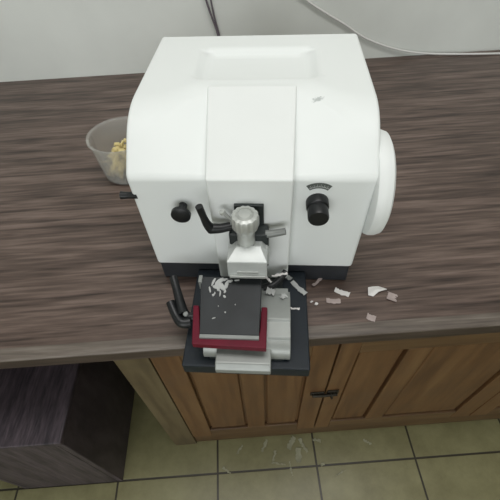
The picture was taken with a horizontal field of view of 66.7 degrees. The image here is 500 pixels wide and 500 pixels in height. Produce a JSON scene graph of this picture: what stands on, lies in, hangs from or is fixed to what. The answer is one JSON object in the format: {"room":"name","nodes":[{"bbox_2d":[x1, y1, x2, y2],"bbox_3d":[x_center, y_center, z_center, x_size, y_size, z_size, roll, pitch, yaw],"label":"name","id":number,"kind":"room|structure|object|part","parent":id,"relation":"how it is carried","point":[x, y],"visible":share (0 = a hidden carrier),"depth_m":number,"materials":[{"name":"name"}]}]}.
{"room":"laboratory","nodes":[
{"label":"laboratory","id":0,"kind":"room"},
{"bbox_2d":[0,362,499,499],"bbox_3d":[0.125,1.192,0.723,3.900,0.050,3.500,-4,50,-1],"label":"floor","id":1,"kind":"structure","parent":0,"point":[450,460],"depth_m":1.14,"materials":[{"name":"tile"}]},
{"bbox_2d":[0,361,134,488],"bbox_3d":[-0.542,0.451,1.047,0.300,0.458,0.280,-4,50,-1],"label":"wooden box","id":2,"kind":"object","parent":1,"relation":"on","point":[64,424],"visible":0.84,"depth_m":0.90,"materials":[{"name":"black wood"}]},
{"bbox_3d":[-0.550,0.309,0.879,0.300,0.018,0.280,-4,50,-1],"label":"lid","id":3,"kind":"part","parent":2,"relation":"part of","materials":[{"name":"black wood"}]},
{"bbox_2d":[261,439,267,451],"bbox_3d":[0.045,0.609,1.183,0.011,0.002,0.038,20,54,18],"label":"cheese shaving","id":4,"kind":"object","parent":1,"relation":"on","point":[266,441],"visible":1,"depth_m":1.19,"materials":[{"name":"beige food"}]},
{"bbox_2d":[287,436,295,449],"bbox_3d":[0.128,0.601,1.186,0.018,0.002,0.040,24,55,21],"label":"cheese shaving","id":5,"kind":"object","parent":1,"relation":"on","point":[289,445],"visible":1,"depth_m":1.19,"materials":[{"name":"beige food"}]},
{"bbox_2d":[295,448,301,462],"bbox_3d":[0.149,0.628,1.163,0.021,0.002,0.040,2,50,4],"label":"cheese shaving","id":6,"kind":"object","parent":1,"relation":"on","point":[298,457],"visible":1,"depth_m":1.16,"materials":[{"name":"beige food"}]},
{"bbox_2d":[298,438,307,452],"bbox_3d":[0.165,0.607,1.180,0.014,0.002,0.045,-24,53,-16],"label":"cheese shaving","id":7,"kind":"object","parent":1,"relation":"on","point":[299,439],"visible":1,"depth_m":1.18,"materials":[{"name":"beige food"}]},
{"bbox_2d":[114,332,499,444],"bbox_3d":[0.428,0.143,1.112,1.384,0.685,0.577,-4,50,-1],"label":"base cabinet","id":8,"kind":"object","parent":1,"relation":"on","point":[432,380],"visible":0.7,"depth_m":0.89,"materials":[{"name":"brown wood"}]},
{"bbox_3d":[-0.067,0.357,0.908,0.095,0.430,0.007,-4,50,-1],"label":"door panel","id":9,"kind":"part","parent":8,"relation":"part of","materials":[{"name":"brown wood"}]},
{"bbox_3d":[-0.001,0.341,0.911,0.352,0.560,0.013,-4,50,-1],"label":"door","id":10,"kind":"part","parent":8,"relation":"part of","materials":[{"name":"brown wood"}]},
{"bbox_3d":[-0.007,0.190,0.714,0.247,0.064,0.011,-4,50,-1],"label":"rail","id":11,"kind":"part","parent":8,"relation":"part of","materials":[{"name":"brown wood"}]},
{"bbox_2d":[0,50,499,368],"bbox_3d":[0.023,-0.223,0.968,3.896,0.035,1.010,-4,50,-1],"label":"countertop","id":12,"kind":"structure","parent":8,"relation":"on","point":[83,280],"depth_m":0.79,"materials":[{"name":"brown wood"}]},
{"bbox_2d":[86,116,128,184],"bbox_3d":[-0.295,-0.231,0.901,0.148,0.101,0.148,-17,51,-12],"label":"plastic tub","id":13,"kind":"object","parent":12,"relation":"on","point":[100,139],"visible":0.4,"depth_m":0.89,"materials":[{"name":"white"}]},
{"bbox_2d":[112,138,125,151],"bbox_3d":[-0.293,-0.229,0.905,0.097,0.074,0.094,-4,50,-1],"label":"crumbs","id":14,"kind":"object","parent":13,"relation":"in","point":[121,146],"visible":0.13,"depth_m":0.88,"materials":[{"name":"yellow food"}]},
{"bbox_2d":[119,34,395,375],"bbox_3d":[0.011,-0.096,0.639,0.399,0.305,0.530,1,50,4],"label":"microtome","id":15,"kind":"object","parent":12,"relation":"on","point":[251,159],"visible":1,"depth_m":0.56,"materials":[{"name":"white paint"}]},
{"bbox_3d":[-0.180,-0.082,0.568,0.026,0.013,0.012,1,50,4],"label":"lever","id":16,"kind":"part","parent":15,"relation":"part of","materials":[{"name":"black plastic"}]},
{"bbox_3d":[-0.113,0.103,0.600,0.055,0.029,0.024,36,60,28],"label":"holder lever","id":17,"kind":"part","parent":15,"relation":"part of","materials":[{"name":"black plastic"}]},
{"bbox_3d":[-0.117,0.074,0.616,0.018,0.029,0.070,-18,51,-12],"label":"holder lever","id":18,"kind":"part","parent":15,"relation":"part of","materials":[{"name":"black plastic"}]},
{"bbox_3d":[-0.101,-0.058,0.565,0.030,0.030,0.027,1,50,4],"label":"locking knob","id":19,"kind":"part","parent":15,"relation":"part of","materials":[{"name":"black plastic"}]},
{"bbox_3d":[-0.061,-0.044,0.532,0.024,0.051,0.015,1,50,4],"label":"lever arm","id":20,"kind":"part","parent":15,"relation":"part of","materials":[{"name":"black plastic"}]},
{"bbox_3d":[-0.043,-0.033,0.548,0.031,0.016,0.015,-8,50,-4],"label":"clamp lever","id":21,"kind":"part","parent":15,"relation":"part of","materials":[{"name":"black plastic"}]},
{"bbox_2d":[209,278,238,318],"bbox_3d":[-0.041,0.071,0.570,0.046,0.015,0.065,1,50,4],"label":"smear","id":22,"kind":"object","parent":15,"relation":"on","point":[218,285],"visible":1,"depth_m":0.58,"materials":[{"name":"white wax"}]},
{"bbox_3d":[-0.031,0.088,0.573,0.094,0.038,0.088,1,50,4],"label":"knife plate","id":23,"kind":"part","parent":15,"relation":"part of","materials":[{"name":"black metal"}]},
{"bbox_3d":[-0.002,0.116,0.643,0.196,0.028,0.184,1,50,4],"label":"plate","id":24,"kind":"part","parent":15,"relation":"part of","materials":[{"name":"black metal"}]},
{"bbox_3d":[-0.003,0.108,0.626,0.112,0.008,0.150,1,50,4],"label":"slide rail","id":25,"kind":"part","parent":15,"relation":"part of","materials":[{"name":"silver metal"}]},
{"bbox_2d":[266,287,275,295],"bbox_3d":[0.033,0.066,0.605,0.014,0.003,0.015,11,51,12],"label":"ribbon","id":26,"kind":"object","parent":15,"relation":"on","point":[269,291],"visible":1,"depth_m":0.60,"materials":[{"name":"white wax"}]},
{"bbox_3d":[0.037,-0.025,0.550,0.030,0.017,0.012,1,50,4],"label":"orientation rod","id":27,"kind":"part","parent":15,"relation":"part of","materials":[{"name":"metal"}]},
{"bbox_3d":[0.042,0.051,0.623,0.051,0.019,0.018,-29,54,-20],"label":"holder lever","id":28,"kind":"part","parent":15,"relation":"part of","materials":[{"name":"black plastic"}]},
{"bbox_2d":[272,272,287,276],"bbox_3d":[0.048,0.040,0.620,0.026,0.002,0.006,-10,50,-6],"label":"ribbon","id":29,"kind":"object","parent":15,"relation":"on","point":[286,273],"visible":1,"depth_m":0.62,"materials":[{"name":"white wax"}]},
{"bbox_2d":[279,293,287,298],"bbox_3d":[0.053,0.073,0.598,0.010,0.003,0.013,-37,57,-25],"label":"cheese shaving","id":30,"kind":"object","parent":15,"relation":"on","point":[284,295],"visible":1,"depth_m":0.60,"materials":[{"name":"white wax"}]},
{"bbox_2d":[290,280,307,294],"bbox_3d":[0.084,0.066,0.660,0.010,0.004,0.034,-35,57,-24],"label":"ribbon","id":31,"kind":"object","parent":15,"relation":"on","point":[301,290],"visible":1,"depth_m":0.66,"materials":[{"name":"white wax"}]},
{"bbox_3d":[0.097,-0.057,0.542,0.033,0.034,0.037,1,50,4],"label":"feed knob","id":32,"kind":"part","parent":15,"relation":"part of","materials":[{"name":"black plastic"}]},
{"bbox_2d":[312,278,321,285],"bbox_3d":[0.124,0.057,0.696,0.030,0.005,0.007,-37,58,-25],"label":"ribbon","id":33,"kind":"object","parent":12,"relation":"on","point":[318,279],"visible":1,"depth_m":0.70,"materials":[{"name":"wax"}]},
{"bbox_2d":[326,298,340,303],"bbox_3d":[0.148,0.090,0.673,0.025,0.003,0.011,2,50,5],"label":"ribbon","id":34,"kind":"object","parent":12,"relation":"on","point":[328,300],"visible":1,"depth_m":0.67,"materials":[{"name":"pink wax"}]},
{"bbox_2d":[334,288,349,296],"bbox_3d":[0.166,0.076,0.684,0.027,0.003,0.012,20,54,18],"label":"ribbon","id":35,"kind":"object","parent":12,"relation":"on","point":[341,292],"visible":1,"depth_m":0.68,"materials":[{"name":"white wax"}]},
{"bbox_2d":[366,313,375,321],"bbox_3d":[0.207,0.115,0.649,0.015,0.003,0.014,18,53,17],"label":"ribbon","id":36,"kind":"object","parent":12,"relation":"on","point":[370,317],"visible":1,"depth_m":0.65,"materials":[{"name":"wax"}]},
{"bbox_2d":[368,286,386,295],"bbox_3d":[0.228,0.073,0.681,0.036,0.005,0.020,-4,50,-1],"label":"ribbon","id":37,"kind":"object","parent":12,"relation":"on","point":[373,290],"visible":1,"depth_m":0.68,"materials":[{"name":"white wax"}]},
{"bbox_2d":[386,291,397,301],"bbox_3d":[0.252,0.083,0.674,0.020,0.003,0.016,20,54,18],"label":"ribbon","id":38,"kind":"object","parent":12,"relation":"on","point":[391,296],"visible":1,"depth_m":0.68,"materials":[{"name":"wax"}]},
{"bbox_3d":[0.012,0.513,1.097,0.247,0.054,0.011,-4,50,-1],"label":"rail","id":39,"kind":"part","parent":8,"relation":"part of","materials":[{"name":"brown wood"}]},
{"bbox_3d":[0.080,0.346,0.909,0.080,0.430,0.007,-4,50,-1],"label":"door panel","id":40,"kind":"part","parent":8,"relation":"part of","materials":[{"name":"brown wood"}]},
{"bbox_3d":[0.194,0.334,0.892,0.027,0.026,0.004,-4,50,-1],"label":"hasp plate","id":41,"kind":"part","parent":8,"relation":"part of","materials":[{"name":"metal"}]},
{"bbox_3d":[0.487,0.522,1.174,1.318,0.098,0.014,-4,50,-1],"label":"rail","id":42,"kind":"part","parent":8,"relation":"part of","materials":[{"name":"brown wood"}]},
{"bbox_3d":[0.267,0.333,0.912,0.086,0.430,0.007,-4,50,-1],"label":"door panel","id":43,"kind":"part","parent":8,"relation":"part of","materials":[{"name":"brown wood"}]},
{"bbox_3d":[0.405,0.313,0.916,0.454,0.560,0.013,-4,50,-1],"label":"door","id":44,"kind":"part","parent":8,"relation":"part of","materials":[{"name":"brown wood"}]},
{"bbox_3d":[0.407,0.485,1.101,0.360,0.054,0.011,-4,50,-1],"label":"rail","id":45,"kind":"part","parent":8,"relation":"part of","materials":[{"name":"brown wood"}]},
{"bbox_3d":[0.389,0.163,0.719,0.360,0.064,0.011,-4,50,-1],"label":"rail","id":46,"kind":"part","parent":8,"relation":"part of","materials":[{"name":"brown wood"}]},
{"bbox_3d":[0.471,0.319,0.914,0.201,0.430,0.007,-4,50,-1],"label":"door panel","id":47,"kind":"part","parent":8,"relation":"part of","materials":[{"name":"brown wood"}]},
{"bbox_3d":[0.883,0.452,1.107,0.375,0.054,0.011,-4,50,-1],"label":"rail","id":48,"kind":"part","parent":8,"relation":"part of","materials":[{"name":"brown wood"}]},
{"bbox_2d":[0,0,499,81],"bbox_3d":[-0.034,-1.065,0.833,4.100,2.800,0.100,-4,50,-1],"label":"wall","id":49,"kind":"structure","parent":0,"point":[40,39],"depth_m":1.19,"materials":[{"name":"grey paint"}]},
{"bbox_2d":[205,0,219,35],"bbox_3d":[-0.074,-0.831,0.657,0.159,1.230,0.585,-24,53,-17],"label":"power cord","id":50,"kind":"object","parent":49,"relation":"attached to","point":[206,1],"visible":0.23,"depth_m":1.15,"materials":[{"name":"grey plastic"}]},
{"bbox_2d":[305,0,499,54],"bbox_3d":[0.570,-1.044,0.805,1.099,1.229,0.025,-3,50,1],"label":"cable","id":51,"kind":"object","parent":49,"relation":"attached to","point":[308,1],"visible":0.99,"depth_m":1.25,"materials":[{"name":"white plastic"}]}
]}

